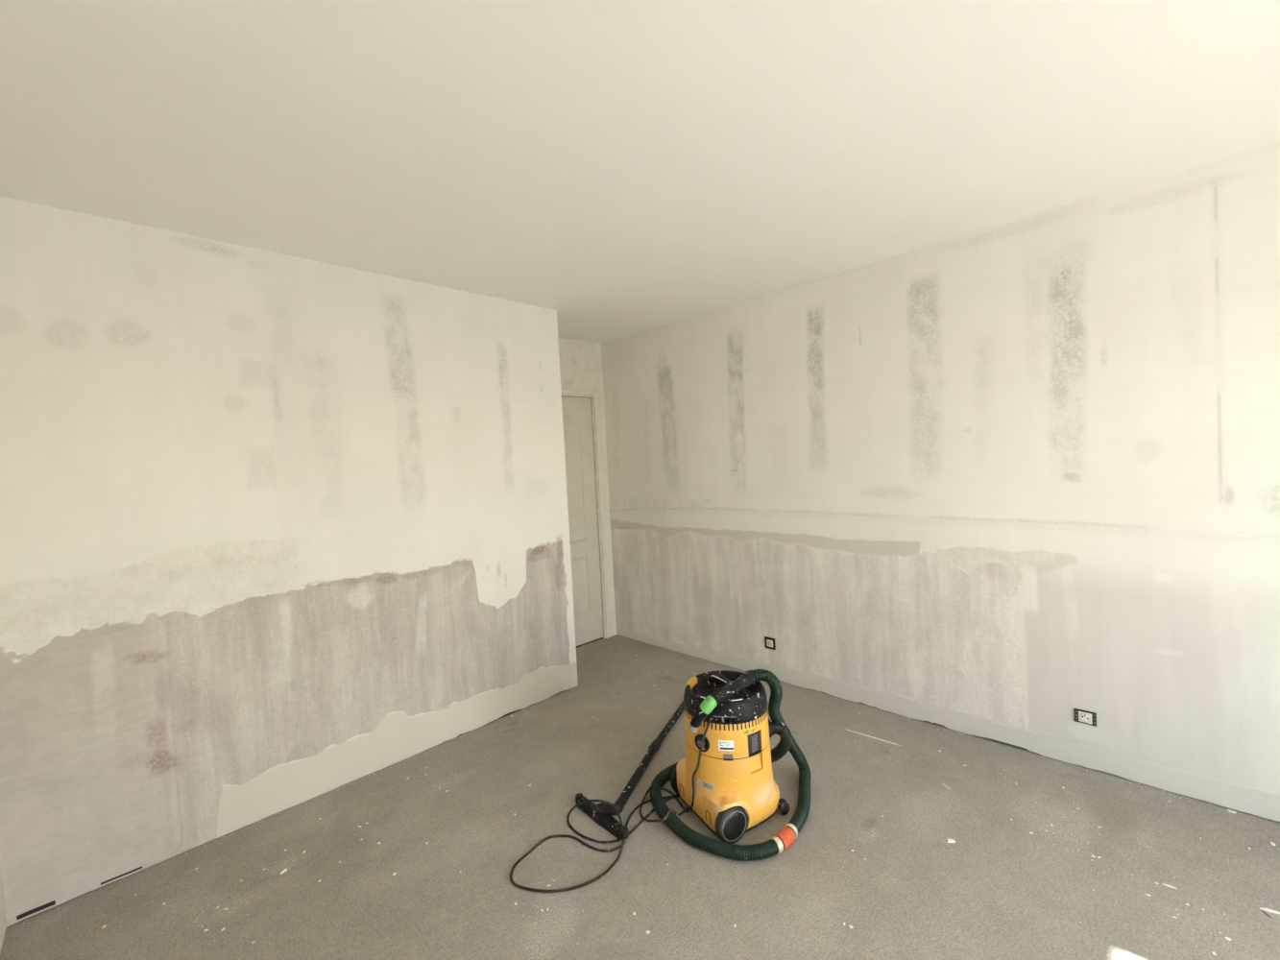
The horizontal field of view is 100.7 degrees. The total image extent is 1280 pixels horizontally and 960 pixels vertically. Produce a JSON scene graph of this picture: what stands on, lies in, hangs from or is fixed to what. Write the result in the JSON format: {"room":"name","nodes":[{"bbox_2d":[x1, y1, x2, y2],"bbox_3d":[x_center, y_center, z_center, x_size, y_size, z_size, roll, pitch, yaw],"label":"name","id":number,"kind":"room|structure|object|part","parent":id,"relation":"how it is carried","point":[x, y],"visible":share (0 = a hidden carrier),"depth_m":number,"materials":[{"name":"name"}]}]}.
{"room":"room under renovation","nodes":[
{"label":"room under renovation","id":0,"kind":"room"},
{"bbox_2d":[0,857,6,953],"bbox_3d":[-0.560,0.251,-0.071,4.998,2.496,0.250,-1,3,45],"label":"wall","id":1,"kind":"structure","parent":0,"point":[3,923],"depth_m":1.77,"materials":[{"name":"paint"}]},
{"bbox_2d":[0,195,578,926],"bbox_3d":[-1.611,0.214,2.866,0.685,2.500,2.521,-1,3,45],"label":"wall","id":2,"kind":"structure","parent":0,"point":[278,532],"depth_m":2.27,"materials":[{"name":"white paint"}]},
{"bbox_2d":[558,338,616,636],"bbox_3d":[-0.616,0.119,4.277,0.100,2.500,0.928,-1,3,45],"label":"wall","id":3,"kind":"structure","parent":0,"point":[580,362],"depth_m":4.48,"materials":[{"name":"paint"}]},
{"bbox_2d":[561,388,610,646],"bbox_3d":[-0.653,0.322,4.273,0.168,2.101,0.847,-1,3,45],"label":"door","id":4,"kind":"structure","parent":3,"relation":"attached to","point":[580,408],"depth_m":4.39,"materials":[{"name":"beige paint"}]},
{"bbox_3d":[-0.631,-0.015,4.212,0.010,1.058,0.483,-1,3,45],"label":"panel moulding","id":5,"kind":"part","parent":4,"relation":"part of","materials":[{"name":"beige paint"}]},
{"bbox_3d":[-0.586,0.874,4.240,0.010,0.478,0.483,-1,3,45],"label":"panel moulding","id":6,"kind":"part","parent":4,"relation":"part of","materials":[{"name":"beige paint"}]},
{"bbox_2d":[0,0,1279,344],"bbox_3d":[0.358,-1.151,1.308,5.611,0.120,3.659,-1,3,45],"label":"ceiling","id":7,"kind":"structure","parent":0,"point":[620,169],"depth_m":1.61,"materials":[{"name":"white paint"}]},
{"bbox_2d":[0,634,1279,959],"bbox_3d":[0.490,1.405,1.368,5.581,0.001,3.629,-1,3,45],"label":"floor","id":8,"kind":"structure","parent":0,"point":[994,869],"depth_m":1.93,"materials":[{"name":"concrete"}]},
{"bbox_2d":[575,700,684,839],"bbox_3d":[-0.013,1.356,2.698,0.298,0.067,1.224,-2,2,17],"label":"wand","id":9,"kind":"object","parent":8,"relation":"on","point":[602,813],"visible":0.9,"depth_m":2.26,"materials":[{"name":"black plastic"}]},
{"bbox_2d":[24,638,1245,959],"bbox_3d":[-0.035,1.409,2.077,3.628,0.003,3.322,-1,3,45],"label":"crumbs","id":10,"kind":"object","parent":8,"relation":"on","point":[630,639],"visible":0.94,"depth_m":2.10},
{"bbox_2d":[509,670,789,893],"bbox_3d":[0.034,1.141,2.139,1.122,0.527,0.433,-3,2,-16],"label":"vacuum cleaner","id":11,"kind":"object","parent":8,"relation":"on","point":[725,775],"visible":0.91,"depth_m":2.09,"materials":[{"name":"yellow plastic"}]},
{"bbox_3d":[-0.133,1.178,2.107,0.808,0.470,0.438,-4,2,-27],"label":"power cord","id":12,"kind":"part","parent":11,"relation":"part of","materials":[{"name":"black rubber"}]},
{"bbox_3d":[0.243,1.044,2.102,0.039,0.039,0.012,-1,2,42],"label":"switch knob","id":13,"kind":"part","parent":11,"relation":"part of","materials":[{"name":"black plastic"}]},
{"bbox_2d":[649,668,811,861],"bbox_3d":[0.360,1.091,2.268,0.673,0.588,0.666,-2,2,25],"label":"hose","id":14,"kind":"object","parent":11,"relation":"attached to","point":[788,833],"visible":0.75,"depth_m":2.11,"materials":[{"name":"green plastic"}]},
{"bbox_2d":[743,728,753,734],"bbox_3d":[0.425,0.982,2.074,0.051,0.012,0.004,-4,2,-22],"label":"print","id":15,"kind":"object","parent":11,"relation":"on","point":[745,731],"depth_m":2.07},
{"bbox_3d":[0.448,1.036,2.097,0.067,0.077,0.009,-4,2,-32],"label":"rating plate","id":16,"kind":"part","parent":11,"relation":"part of","materials":[{"name":"black plastic"}]},
{"bbox_2d":[845,728,900,746],"bbox_3d":[1.197,1.325,2.731,0.276,0.003,0.008,-1,2,42],"label":"plaster sliver","id":17,"kind":"object","parent":8,"relation":"on","point":[845,729],"visible":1,"depth_m":2.72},
{"bbox_2d":[945,838,955,843],"bbox_3d":[1.163,1.349,1.983,0.030,0.006,0.018,-3,2,7],"label":"flake","id":18,"kind":"object","parent":8,"relation":"on","point":[949,840],"visible":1,"depth_m":1.98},
{"bbox_2d":[1259,907,1279,914],"bbox_3d":[1.940,1.321,1.623,0.061,0.003,0.013,-2,2,36],"label":"plaster sliver","id":19,"kind":"object","parent":8,"relation":"on","point":[1265,909],"visible":1,"depth_m":1.62,"materials":[{"name":"white"}]},
{"bbox_2d":[601,142,1279,821],"bbox_3d":[1.732,0.048,2.694,5.661,2.500,0.204,-1,3,45],"label":"wall","id":20,"kind":"structure","parent":0,"point":[999,483],"depth_m":2.53,"materials":[{"name":"white paint"}]},
{"bbox_2d":[764,636,775,650],"bbox_3d":[0.858,1.080,3.504,0.076,0.076,0.012,-1,3,45],"label":"socket","id":21,"kind":"object","parent":20,"relation":"attached to","point":[769,641],"visible":1,"depth_m":3.50,"materials":[{"name":"white plastic"}]},
{"bbox_2d":[1074,708,1096,726],"bbox_3d":[1.989,1.062,2.369,0.076,0.060,0.020,-1,3,45],"label":"power socket","id":22,"kind":"object","parent":20,"relation":"attached to","point":[1082,716],"visible":1,"depth_m":2.37,"materials":[{"name":"plastic"}]}
]}

